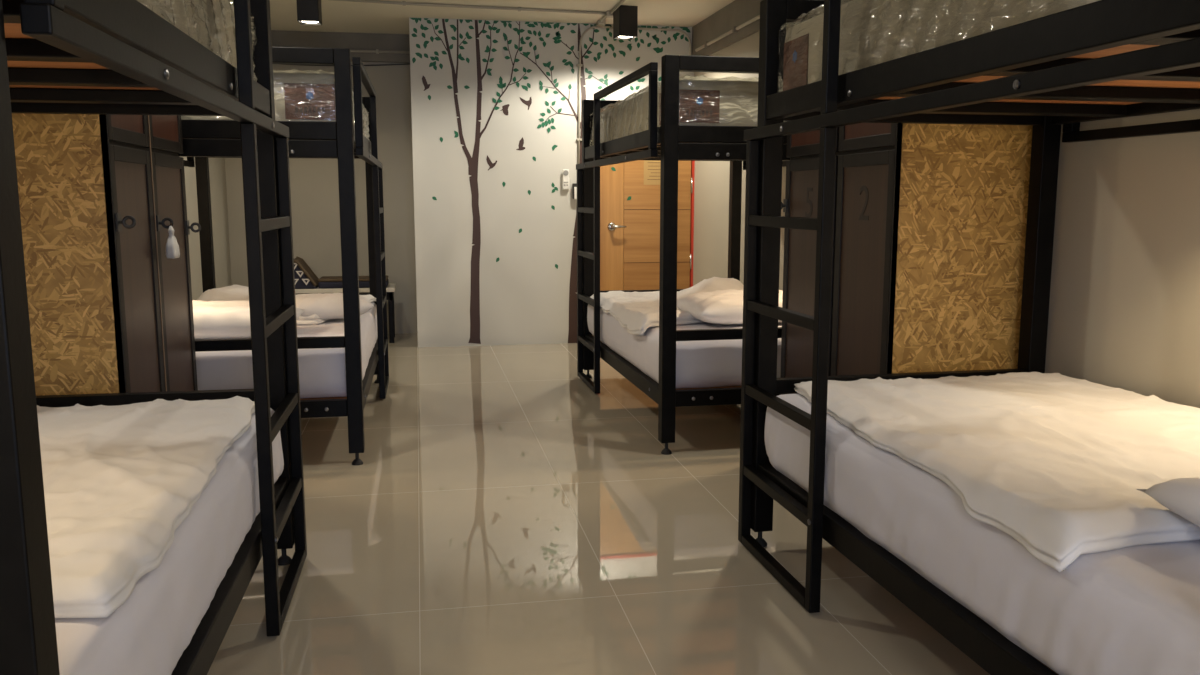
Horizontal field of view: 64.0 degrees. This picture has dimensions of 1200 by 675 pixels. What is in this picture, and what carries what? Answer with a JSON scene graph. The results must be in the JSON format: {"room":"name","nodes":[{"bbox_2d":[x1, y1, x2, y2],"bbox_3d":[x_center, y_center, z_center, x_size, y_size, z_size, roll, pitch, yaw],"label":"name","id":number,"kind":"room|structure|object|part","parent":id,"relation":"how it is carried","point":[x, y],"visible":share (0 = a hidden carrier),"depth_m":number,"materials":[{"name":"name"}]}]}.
{"room":"dormitory","nodes":[
{"label":"dormitory","id":0,"kind":"room"},
{"bbox_2d":[183,157,231,299],"bbox_3d":[-2.227,-0.499,2.741,0.100,2.645,11.500,-2,8,-11],"label":"wall","id":1,"kind":"structure","parent":0,"point":[217,173],"depth_m":7.83,"materials":[{"name":"grey paint"}]},
{"bbox_2d":[225,62,417,333],"bbox_3d":[-2.470,-1.335,8.538,1.600,2.645,0.100,-2,8,-11],"label":"wall","id":2,"kind":"structure","parent":0,"point":[314,184],"depth_m":8.54,"materials":[{"name":"grey paint"}]},
{"bbox_2d":[271,30,409,62],"bbox_3d":[-2.456,-2.516,8.288,1.600,0.235,0.060,-2,8,-11],"label":"trim","id":3,"kind":"structure","parent":2,"relation":"attached to","point":[280,38],"depth_m":8.32,"materials":[{"name":"grey concrete"}]},
{"bbox_2d":[282,63,409,65],"bbox_3d":[-2.449,-2.377,8.328,1.581,0.041,0.010,-2,8,-11],"label":"cable","id":4,"kind":"object","parent":2,"relation":"attached to","point":[409,63],"visible":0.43,"depth_m":8.40,"materials":[{"name":"black plastic"}]},
{"bbox_2d":[350,49,409,53],"bbox_3d":[-2.440,-2.473,8.252,1.575,0.036,0.028,-2,8,-11],"label":"conduit","id":5,"kind":"object","parent":2,"relation":"attached to","point":[377,51],"visible":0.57,"depth_m":8.34,"materials":[{"name":"beige plastic"}]},
{"bbox_2d":[270,0,734,33],"bbox_3d":[-0.237,-1.901,2.920,4.150,0.080,11.700,-2,8,-11],"label":"ceiling","id":6,"kind":"structure","parent":0,"point":[337,16],"depth_m":7.41,"materials":[{"name":"beige paint"}]},
{"bbox_2d":[296,0,321,24],"bbox_3d":[-2.002,-2.281,6.610,0.144,0.222,0.144,-1,8,-8],"label":"ceiling spotlight","id":7,"kind":"object","parent":6,"relation":"attached to","point":[309,12],"visible":1,"depth_m":6.55,"materials":[{"name":"black metal"}]},
{"bbox_2d":[334,0,605,14],"bbox_3d":[-0.946,-2.453,7.120,2.065,0.026,0.063,-2,9,-15],"label":"conduit","id":8,"kind":"object","parent":6,"relation":"attached to","point":[404,3],"visible":1,"depth_m":7.12,"materials":[{"name":"beige plastic"}]},
{"bbox_2d":[596,0,625,25],"bbox_3d":[0.208,-2.385,6.694,0.070,0.040,2.410,-2,8,-11],"label":"conduit","id":9,"kind":"object","parent":6,"relation":"attached to","point":[609,14],"visible":0.88,"depth_m":7.34,"materials":[{"name":"beige plastic"}]},
{"bbox_2d":[613,5,637,39],"bbox_3d":[0.191,-2.369,7.222,0.144,0.222,0.144,-3,9,-17],"label":"ceiling spotlight","id":10,"kind":"object","parent":6,"relation":"attached to","point":[625,17],"visible":1,"depth_m":7.16,"materials":[{"name":"black metal"}]},
{"bbox_2d":[409,17,693,346],"bbox_3d":[-0.391,-1.320,8.439,2.450,2.645,0.870,-2,8,-11],"label":"wall","id":11,"kind":"structure","parent":0,"point":[524,297],"depth_m":7.92,"materials":[{"name":"grey paint"}]},
{"bbox_2d":[422,76,429,90],"bbox_3d":[-1.393,-2.040,7.696,0.069,0.119,0.002,-2,8,-11],"label":"sticker","id":12,"kind":"object","parent":11,"relation":"attached to","point":[424,81],"visible":1,"depth_m":7.69,"materials":[{"name":"brown plastic"}]},
{"bbox_2d":[411,18,531,343],"bbox_3d":[-1.030,-1.246,7.878,0.970,2.627,0.004,-2,8,-11],"label":"sticker","id":13,"kind":"object","parent":11,"relation":"attached to","point":[472,161],"visible":1,"depth_m":7.81,"materials":[{"name":"brown plastic"}]},
{"bbox_2d":[486,155,496,169],"bbox_3d":[-0.887,-1.433,7.880,0.090,0.128,0.002,-2,8,-11],"label":"sticker","id":14,"kind":"object","parent":11,"relation":"attached to","point":[489,162],"visible":1,"depth_m":7.88,"materials":[{"name":"brown plastic"}]},
{"bbox_2d":[500,104,509,115],"bbox_3d":[-0.779,-1.860,7.839,0.084,0.093,0.002,-2,8,-11],"label":"sticker","id":15,"kind":"object","parent":11,"relation":"attached to","point":[505,107],"visible":1,"depth_m":7.84,"materials":[{"name":"brown plastic"}]},
{"bbox_2d":[516,137,524,150],"bbox_3d":[-0.652,-1.595,7.902,0.074,0.109,0.002,-2,8,-11],"label":"sticker","id":16,"kind":"object","parent":11,"relation":"attached to","point":[521,142],"visible":1,"depth_m":7.90,"materials":[{"name":"brown plastic"}]},
{"bbox_2d":[520,97,531,109],"bbox_3d":[-0.609,-1.918,7.863,0.100,0.112,0.002,-2,8,-11],"label":"sticker","id":17,"kind":"object","parent":11,"relation":"attached to","point":[528,103],"visible":1,"depth_m":7.86,"materials":[{"name":"brown plastic"}]},
{"bbox_2d":[551,182,557,192],"bbox_3d":[-0.376,-1.250,8.004,0.058,0.089,0.002,-2,8,-11],"label":"sticker","id":18,"kind":"object","parent":11,"relation":"attached to","point":[552,185],"visible":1,"depth_m":8.00,"materials":[{"name":"green plastic"}]},
{"bbox_2d":[562,169,568,189],"bbox_3d":[-0.286,-1.314,7.992,0.064,0.170,0.040,-2,8,-11],"label":"remote control","id":19,"kind":"object","parent":11,"relation":"attached to","point":[565,179],"visible":1,"depth_m":7.98,"materials":[{"name":"white plastic"}]},
{"bbox_2d":[572,183,576,198],"bbox_3d":[-0.187,-1.222,8.017,0.080,0.130,0.056,-2,8,-11],"label":"light switch","id":20,"kind":"object","parent":11,"relation":"attached to","point":[574,185],"visible":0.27,"depth_m":7.99,"materials":[{"name":"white plastic"}]},
{"bbox_2d":[574,187,576,198],"bbox_3d":[-0.180,-1.204,7.999,0.070,0.100,0.006,-2,8,-11],"label":"switch plate","id":21,"kind":"object","parent":20,"relation":"attached to","point":[575,188],"depth_m":7.99,"materials":[{"name":"white plastic"}]},
{"bbox_2d":[576,25,609,163],"bbox_3d":[-0.057,-1.925,7.956,0.280,1.279,0.025,-2,8,-11],"label":"conduit","id":22,"kind":"object","parent":11,"relation":"attached to","point":[579,65],"visible":0.89,"depth_m":7.90,"materials":[{"name":"beige metal"}]},
{"bbox_2d":[519,22,690,342],"bbox_3d":[0.051,-1.264,8.082,1.438,2.649,0.004,-2,8,-11],"label":"sticker","id":23,"kind":"object","parent":11,"relation":"attached to","point":[572,335],"visible":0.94,"depth_m":7.93,"materials":[{"name":"brown plastic"}]},
{"bbox_2d":[600,160,694,290],"bbox_3d":[0.400,-0.922,8.149,0.844,1.940,0.101,-2,8,-11],"label":"door","id":24,"kind":"structure","parent":11,"relation":"in","point":[629,229],"depth_m":8.16,"materials":[{"name":"brown wood"}]},
{"bbox_3d":[0.100,-0.936,8.103,0.072,0.072,0.015,-2,8,-11],"label":"handle","id":25,"kind":"part","parent":24,"relation":"part of","materials":[{"name":"silver metal"}]},
{"bbox_3d":[0.156,-0.933,8.085,0.128,0.026,0.071,-2,8,-11],"label":"lever","id":26,"kind":"part","parent":24,"relation":"part of","materials":[{"name":"silver metal"}]},
{"bbox_3d":[0.395,-0.926,8.176,0.844,1.940,0.045,-2,8,-11],"label":"frame","id":27,"kind":"part","parent":24,"relation":"part of","materials":[{"name":"red wood"}]},
{"bbox_2d":[610,27,691,54],"bbox_3d":[0.430,-2.410,7.977,0.710,0.314,0.028,-2,8,-11],"label":"conduit","id":28,"kind":"object","parent":11,"relation":"attached to","point":[659,29],"visible":0.64,"depth_m":7.98,"materials":[{"name":"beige metal"}]},
{"bbox_2d":[207,333,989,674],"bbox_3d":[-0.237,0.796,3.308,4.150,0.080,11.700,-2,8,-11],"label":"floor","id":29,"kind":"structure","parent":0,"point":[501,514],"depth_m":3.37,"materials":[{"name":"tile"}]},
{"bbox_2d":[12,113,200,395],"bbox_3d":[-1.955,-0.185,3.597,0.692,1.780,1.035,-2,8,-11],"label":"tall cabinet","id":30,"kind":"object","parent":29,"relation":"on","point":[100,195],"visible":0.57,"depth_m":3.15,"materials":[{"name":"brown wood"}]},
{"bbox_3d":[-1.889,-0.128,3.091,0.633,1.750,0.012,-2,8,-11],"label":"panel","id":31,"kind":"part","parent":30,"relation":"part of","materials":[{"name":"brown wood"}]},
{"bbox_3d":[-1.631,-0.848,3.286,0.020,0.360,0.485,-2,8,-11],"label":"door","id":32,"kind":"part","parent":30,"relation":"part of","materials":[{"name":"brown wood"}]},
{"bbox_3d":[-1.631,0.006,3.409,0.020,1.335,0.485,-2,8,-11],"label":"door","id":33,"kind":"part","parent":30,"relation":"part of","materials":[{"name":"brown wood"}]},
{"bbox_3d":[-1.668,-0.205,3.631,0.003,1.730,0.009,-2,8,-11],"label":"door gap trim","id":34,"kind":"part","parent":30,"relation":"part of","materials":[{"name":"brown metal"}]},
{"bbox_3d":[-1.728,-0.920,3.791,0.020,0.360,0.515,-2,8,-11],"label":"door","id":35,"kind":"part","parent":30,"relation":"part of","materials":[{"name":"brown wood"}]},
{"bbox_2d":[166,223,179,258],"bbox_3d":[-1.628,-0.369,3.647,0.051,0.137,0.066,-2,8,-11],"label":"tassel","id":36,"kind":"object","parent":30,"relation":"hanging from","point":[172,247],"visible":1,"depth_m":3.63,"materials":[{"name":"grey fabric"}]},
{"bbox_3d":[-1.728,-0.067,3.914,0.020,1.335,0.515,-2,8,-11],"label":"door","id":37,"kind":"part","parent":30,"relation":"part of","materials":[{"name":"brown wood"}]},
{"bbox_2d":[0,0,306,674],"bbox_3d":[-1.404,-0.008,2.057,1.184,1.868,2.128,-1,8,-10],"label":"bunk bed","id":38,"kind":"object","parent":29,"relation":"on","point":[107,57],"visible":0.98,"depth_m":2.16,"materials":[{"name":"black paint"}]},
{"bbox_3d":[-0.716,0.095,1.137,0.068,1.808,0.068,-1,8,-10],"label":"post","id":39,"kind":"part","parent":38,"relation":"part of","materials":[{"name":"black metal"}]},
{"bbox_3d":[-1.582,-0.727,2.949,0.969,0.077,0.040,-1,8,-10],"label":"rail","id":40,"kind":"part","parent":38,"relation":"part of","materials":[{"name":"black metal"}]},
{"bbox_3d":[-0.852,-0.721,2.106,0.035,0.434,2.023,-1,8,-10],"label":"guard rail","id":41,"kind":"part","parent":38,"relation":"part of","materials":[{"name":"black metal"}]},
{"bbox_3d":[-0.883,-0.597,2.049,0.040,0.077,1.960,-1,8,-10],"label":"rail","id":42,"kind":"part","parent":38,"relation":"part of","materials":[{"name":"black metal"}]},
{"bbox_2d":[55,408,283,674],"bbox_3d":[-1.404,0.491,2.113,1.097,0.273,1.968,-1,8,-10],"label":"mattress","id":43,"kind":"object","parent":38,"relation":"on","point":[148,634],"visible":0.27,"depth_m":1.86,"materials":[{"name":"white fabric"}]},
{"bbox_2d":[37,396,254,617],"bbox_3d":[-1.421,0.308,2.199,1.061,0.080,1.659,-2,8,-11],"label":"duvet","id":44,"kind":"object","parent":43,"relation":"on","point":[119,481],"visible":0.84,"depth_m":2.12,"materials":[{"name":"white fabric"}]},
{"bbox_2d":[137,0,256,81],"bbox_3d":[-1.404,-0.717,1.939,1.056,0.286,1.999,-1,8,-10],"label":"mattress","id":45,"kind":"object","parent":38,"relation":"on","point":[211,23],"visible":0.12,"depth_m":2.37,"materials":[{"name":"beige"}]},
{"bbox_3d":[-0.883,0.638,2.227,0.040,0.077,1.960,-1,8,-10],"label":"rail","id":46,"kind":"part","parent":38,"relation":"part of","materials":[{"name":"black metal"}]},
{"bbox_3d":[-1.070,-0.191,3.116,0.068,1.808,0.068,-1,8,-10],"label":"post","id":47,"kind":"part","parent":38,"relation":"part of","materials":[{"name":"black metal"}]},
{"bbox_2d":[179,47,388,464],"bbox_3d":[-1.819,-0.468,5.247,1.184,1.868,2.128,-1,8,-10],"label":"bunk bed","id":48,"kind":"object","parent":29,"relation":"on","point":[341,140],"visible":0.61,"depth_m":4.33,"materials":[{"name":"black paint"}]},
{"bbox_3d":[-2.404,-1.016,5.164,0.033,0.142,1.728,-1,8,-10],"label":"wall rail","id":49,"kind":"part","parent":48,"relation":"part of","materials":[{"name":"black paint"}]},
{"bbox_3d":[-2.511,-0.625,6.125,0.068,1.808,0.068,-1,8,-10],"label":"post","id":50,"kind":"part","parent":48,"relation":"part of","materials":[{"name":"black metal"}]},
{"bbox_3d":[-1.640,-0.823,4.169,0.969,0.075,0.040,-1,8,-10],"label":"rail","id":51,"kind":"part","parent":48,"relation":"part of","materials":[{"name":"black metal"}]},
{"bbox_3d":[-1.640,-0.901,4.158,0.969,0.077,0.040,-1,8,-10],"label":"rail","id":52,"kind":"part","parent":48,"relation":"part of","materials":[{"name":"black metal"}]},
{"bbox_2d":[181,68,369,140],"bbox_3d":[-1.820,-1.177,5.129,1.056,0.286,2.000,-1,8,-10],"label":"mattress","id":53,"kind":"object","parent":48,"relation":"on","point":[307,95],"visible":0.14,"depth_m":4.24,"materials":[{"name":"beige"}]},
{"bbox_3d":[-2.001,-1.187,6.139,0.969,0.077,0.040,-1,8,-10],"label":"rail","id":54,"kind":"part","parent":48,"relation":"part of","materials":[{"name":"black metal"}]},
{"bbox_2d":[195,302,377,397],"bbox_3d":[-1.821,0.031,5.304,1.098,0.272,1.969,-1,8,-10],"label":"mattress","id":55,"kind":"object","parent":48,"relation":"on","point":[322,371],"visible":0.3,"depth_m":4.41,"materials":[{"name":"white fabric"}]},
{"bbox_2d":[192,300,304,339],"bbox_3d":[-1.814,-0.087,4.617,0.700,0.168,0.440,-1,8,-8],"label":"pillow","id":56,"kind":"object","parent":55,"relation":"on","point":[212,319],"visible":0.39,"depth_m":4.45,"materials":[{"name":"white fabric"}]},
{"bbox_2d":[197,284,375,324],"bbox_3d":[-1.889,-0.207,5.572,1.106,0.147,1.305,-2,8,-11],"label":"duvet","id":57,"kind":"object","parent":55,"relation":"on","point":[236,292],"visible":0.21,"depth_m":5.70,"materials":[{"name":"white fabric"}]},
{"bbox_2d":[295,292,373,319],"bbox_3d":[-1.496,-0.178,5.241,0.420,0.136,0.460,-4,9,-28],"label":"pillow","id":58,"kind":"object","parent":57,"relation":"on","point":[326,306],"visible":0.56,"depth_m":5.07,"materials":[{"name":"white fabric"}]},
{"bbox_3d":[-1.640,-1.215,4.113,0.969,0.065,0.062,-1,8,-10],"label":"rail","id":59,"kind":"part","parent":48,"relation":"part of","materials":[{"name":"black metal"}]},
{"bbox_3d":[-1.640,0.334,4.336,0.969,0.077,0.040,-1,8,-10],"label":"rail","id":60,"kind":"part","parent":48,"relation":"part of","materials":[{"name":"black metal"}]},
{"bbox_3d":[-1.129,-0.366,4.330,0.068,1.808,0.068,-1,8,-10],"label":"post","id":61,"kind":"part","parent":48,"relation":"part of","materials":[{"name":"black metal"}]},
{"bbox_3d":[-1.299,-1.057,5.241,0.040,0.077,1.960,-1,8,-10],"label":"rail","id":62,"kind":"part","parent":48,"relation":"part of","materials":[{"name":"black metal"}]},
{"bbox_3d":[-1.268,-1.181,5.298,0.035,0.434,2.023,-1,8,-10],"label":"guard rail","id":63,"kind":"part","parent":48,"relation":"part of","materials":[{"name":"black metal"}]},
{"bbox_3d":[-1.299,0.178,5.419,0.040,0.077,1.960,-1,8,-10],"label":"rail","id":64,"kind":"part","parent":48,"relation":"part of","materials":[{"name":"black metal"}]},
{"bbox_3d":[-1.489,-0.651,6.307,0.068,1.808,0.068,-1,8,-10],"label":"post","id":65,"kind":"part","parent":48,"relation":"part of","materials":[{"name":"black metal"}]},
{"bbox_2d":[295,283,395,342],"bbox_3d":[-2.332,-0.202,8.286,1.120,0.475,0.440,-2,8,-11],"label":"bench","id":66,"kind":"object","parent":29,"relation":"on","point":[390,289],"visible":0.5,"depth_m":8.16,"materials":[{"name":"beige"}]},
{"bbox_2d":[294,257,388,288],"bbox_3d":[-2.305,-0.561,8.213,0.955,0.254,0.364,-2,8,-11],"label":"cushion","id":67,"kind":"object","parent":66,"relation":"on","point":[305,278],"visible":0.68,"depth_m":8.07,"materials":[{"name":"black fabric"}]},
{"bbox_3d":[-1.787,-0.139,8.214,0.040,0.370,0.040,-2,8,-11],"label":"leg","id":68,"kind":"part","parent":66,"relation":"part of","materials":[{"name":"black paint"}]},
{"bbox_3d":[-1.854,-0.189,8.564,0.040,0.370,0.040,-2,8,-11],"label":"leg","id":69,"kind":"part","parent":66,"relation":"part of","materials":[{"name":"black paint"}]},
{"bbox_2d":[576,55,789,454],"bbox_3d":[0.623,-0.521,5.620,1.184,1.868,2.128,-2,8,-11],"label":"bunk bed","id":70,"kind":"object","parent":29,"relation":"on","point":[670,143],"visible":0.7,"depth_m":4.61,"materials":[{"name":"black paint"}]},
{"bbox_3d":[-0.081,-0.676,6.484,0.068,1.808,0.068,-2,8,-11],"label":"post","id":71,"kind":"part","parent":70,"relation":"part of","materials":[{"name":"black metal"}]},
{"bbox_3d":[0.428,-1.553,6.461,0.969,0.065,0.062,-2,8,-11],"label":"rail","id":72,"kind":"part","parent":70,"relation":"part of","materials":[{"name":"black metal"}]},
{"bbox_3d":[0.055,-1.204,5.459,0.035,0.434,2.023,-2,8,-11],"label":"guard rail","id":73,"kind":"part","parent":70,"relation":"part of","materials":[{"name":"black metal"}]},
{"bbox_3d":[0.111,0.152,5.596,0.040,0.077,1.960,-2,8,-11],"label":"rail","id":74,"kind":"part","parent":70,"relation":"part of","materials":[{"name":"black metal"}]},
{"bbox_3d":[0.111,-1.083,5.418,0.040,0.077,1.960,-2,8,-11],"label":"rail","id":75,"kind":"part","parent":70,"relation":"part of","materials":[{"name":"black metal"}]},
{"bbox_3d":[0.428,-1.240,6.509,0.969,0.077,0.040,-2,8,-11],"label":"rail","id":76,"kind":"part","parent":70,"relation":"part of","materials":[{"name":"black metal"}]},
{"bbox_3d":[0.322,-0.392,4.515,0.068,1.808,0.068,-2,8,-11],"label":"post","id":77,"kind":"part","parent":70,"relation":"part of","materials":[{"name":"black metal"}]},
{"bbox_2d":[587,304,781,387],"bbox_3d":[0.629,-0.023,5.677,1.097,0.273,1.966,-2,8,-11],"label":"mattress","id":78,"kind":"object","parent":70,"relation":"on","point":[703,363],"visible":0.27,"depth_m":4.71,"materials":[{"name":"white fabric"}]},
{"bbox_2d":[590,277,743,335],"bbox_3d":[0.588,-0.229,5.740,1.114,0.227,1.608,-2,8,-11],"label":"duvet","id":79,"kind":"object","parent":78,"relation":"on","point":[635,311],"visible":0.44,"depth_m":5.73,"materials":[{"name":"white fabric"}]},
{"bbox_2d":[677,289,782,324],"bbox_3d":[0.782,-0.169,5.143,0.720,0.164,0.459,-3,9,-17],"label":"pillow","id":80,"kind":"object","parent":78,"relation":"on","point":[724,307],"visible":0.56,"depth_m":4.94,"materials":[{"name":"white fabric"}]},
{"bbox_2d":[589,75,786,145],"bbox_3d":[0.629,-1.232,5.503,1.060,0.281,2.000,-2,8,-11],"label":"mattress","id":81,"kind":"object","parent":70,"relation":"on","point":[703,101],"visible":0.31,"depth_m":4.53,"materials":[{"name":"beige"}]},
{"bbox_3d":[0.831,-1.270,4.491,0.969,0.065,0.062,-2,8,-11],"label":"rail","id":82,"kind":"part","parent":70,"relation":"part of","materials":[{"name":"black metal"}]},
{"bbox_3d":[0.832,0.280,4.714,0.969,0.077,0.040,-2,8,-11],"label":"rail","id":83,"kind":"part","parent":70,"relation":"part of","materials":[{"name":"black metal"}]},
{"bbox_3d":[0.832,-0.956,4.536,0.969,0.077,0.040,-2,8,-11],"label":"rail","id":84,"kind":"part","parent":70,"relation":"part of","materials":[{"name":"black metal"}]},
{"bbox_3d":[0.832,-0.877,4.547,0.969,0.075,0.040,-2,8,-11],"label":"rail","id":85,"kind":"part","parent":70,"relation":"part of","materials":[{"name":"black metal"}]},
{"bbox_3d":[0.937,-0.706,6.688,0.068,1.808,0.068,-2,8,-11],"label":"post","id":86,"kind":"part","parent":70,"relation":"part of","materials":[{"name":"black metal"}]},
{"bbox_3d":[1.167,-1.101,5.750,0.033,0.142,1.728,-2,8,-11],"label":"wall rail","id":87,"kind":"part","parent":70,"relation":"part of","materials":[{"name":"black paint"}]},
{"bbox_2d":[780,123,1032,394],"bbox_3d":[1.236,-0.250,4.049,0.687,1.780,1.055,-2,8,-11],"label":"tall cabinet","id":88,"kind":"object","parent":29,"relation":"on","point":[930,220],"visible":0.56,"depth_m":3.54,"materials":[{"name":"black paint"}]},
{"bbox_3d":[0.918,-0.117,4.262,0.020,1.335,0.540,-2,8,-11],"label":"door","id":89,"kind":"part","parent":88,"relation":"part of","materials":[{"name":"brown wood"}]},
{"bbox_3d":[0.918,-0.971,4.139,0.020,0.360,0.540,-2,8,-11],"label":"door","id":90,"kind":"part","parent":88,"relation":"part of","materials":[{"name":"brown wood"}]},
{"bbox_3d":[1.017,-0.043,3.746,0.020,1.335,0.480,-2,8,-11],"label":"door","id":91,"kind":"part","parent":88,"relation":"part of","materials":[{"name":"brown wood"}]},
{"bbox_3d":[1.017,-0.896,3.623,0.020,0.360,0.480,-2,8,-11],"label":"door","id":92,"kind":"part","parent":88,"relation":"part of","materials":[{"name":"brown wood"}]},
{"bbox_3d":[1.362,-0.193,3.545,0.628,1.750,0.012,-2,8,-11],"label":"panel","id":93,"kind":"part","parent":88,"relation":"part of","materials":[{"name":"brown wood"}]},
{"bbox_2d":[738,0,1199,674],"bbox_3d":[1.272,-0.060,2.418,1.184,1.868,2.128,-2,8,-11],"label":"bunk bed","id":94,"kind":"object","parent":29,"relation":"on","point":[1102,59],"visible":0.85,"depth_m":2.73,"materials":[{"name":"black paint"}]},
{"bbox_3d":[0.570,-0.215,3.285,0.068,1.808,0.068,-2,8,-11],"label":"post","id":95,"kind":"part","parent":94,"relation":"part of","materials":[{"name":"black metal"}]},
{"bbox_3d":[1.080,-1.092,3.260,0.969,0.065,0.062,-2,8,-11],"label":"rail","id":96,"kind":"part","parent":94,"relation":"part of","materials":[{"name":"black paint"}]},
{"bbox_3d":[0.759,0.614,2.397,0.040,0.077,1.960,-2,8,-11],"label":"rail","id":97,"kind":"part","parent":94,"relation":"part of","materials":[{"name":"black metal"}]},
{"bbox_3d":[1.079,-0.779,3.308,0.969,0.077,0.040,-2,8,-11],"label":"rail","id":98,"kind":"part","parent":94,"relation":"part of","materials":[{"name":"black metal"}]},
{"bbox_2d":[777,0,1099,92],"bbox_3d":[1.277,-0.772,2.314,1.059,0.281,1.975,-2,8,-11],"label":"mattress","id":99,"kind":"object","parent":94,"relation":"on","point":[872,32],"visible":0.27,"depth_m":2.43,"materials":[{"name":"beige"}]},
{"bbox_3d":[0.703,-0.743,2.259,0.035,0.434,2.023,-2,8,-11],"label":"guard rail","id":100,"kind":"part","parent":94,"relation":"part of","materials":[{"name":"black metal"}]},
{"bbox_2d":[764,393,1199,674],"bbox_3d":[1.279,0.438,2.475,1.099,0.273,1.968,-2,8,-11],"label":"mattress","id":101,"kind":"object","parent":94,"relation":"on","point":[1133,610],"visible":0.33,"depth_m":1.94,"materials":[{"name":"white fabric"}]},
{"bbox_2d":[794,372,1199,571],"bbox_3d":[1.264,0.263,2.619,1.157,0.101,1.623,-2,8,-11],"label":"duvet","id":102,"kind":"object","parent":101,"relation":"on","point":[1057,463],"visible":0.97,"depth_m":2.40,"materials":[{"name":"white fabric"}]},
{"bbox_2d":[1137,477,1199,526],"bbox_3d":[1.445,0.330,1.733,0.700,0.142,0.480,-1,8,-14],"label":"pillow","id":103,"kind":"object","parent":101,"relation":"on","point":[1181,496],"visible":1,"depth_m":1.81,"materials":[{"name":"white fabric"}]},
{"bbox_3d":[0.759,-0.622,2.219,0.040,0.077,1.960,-2,8,-11],"label":"rail","id":104,"kind":"part","parent":94,"relation":"part of","materials":[{"name":"black metal"}]},
{"bbox_3d":[1.589,-0.244,3.486,0.068,1.808,0.068,-2,8,-11],"label":"post","id":105,"kind":"part","parent":94,"relation":"part of","materials":[{"name":"black metal"}]},
{"bbox_3d":[1.798,-0.651,2.424,0.040,0.077,1.960,-2,8,-11],"label":"rail","id":106,"kind":"part","parent":94,"relation":"part of","materials":[{"name":"black metal"}]},
{"bbox_3d":[1.817,-0.639,2.548,0.033,0.142,1.728,-2,8,-11],"label":"wall rail","id":107,"kind":"part","parent":94,"relation":"part of","materials":[{"name":"black metal"}]},
{"bbox_2d":[693,26,1199,407],"bbox_3d":[1.833,-0.545,3.064,0.100,2.645,10.630,-2,8,-11],"label":"wall","id":108,"kind":"structure","parent":0,"point":[1124,303],"depth_m":3.25,"materials":[{"name":"beige paint"}]},
{"bbox_2d":[692,0,762,55],"bbox_3d":[1.772,-1.709,2.884,0.025,0.290,10.630,-2,8,-11],"label":"beam","id":109,"kind":"structure","parent":108,"relation":"attached to","point":[738,12],"depth_m":7.17,"materials":[{"name":"grey concrete"}]},
{"bbox_2d":[695,15,759,51],"bbox_3d":[1.148,-2.089,6.011,0.030,0.040,3.850,-2,8,-11],"label":"conduit","id":110,"kind":"object","parent":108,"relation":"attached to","point":[735,29],"visible":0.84,"depth_m":7.00,"materials":[{"name":"beige metal"}]}
]}

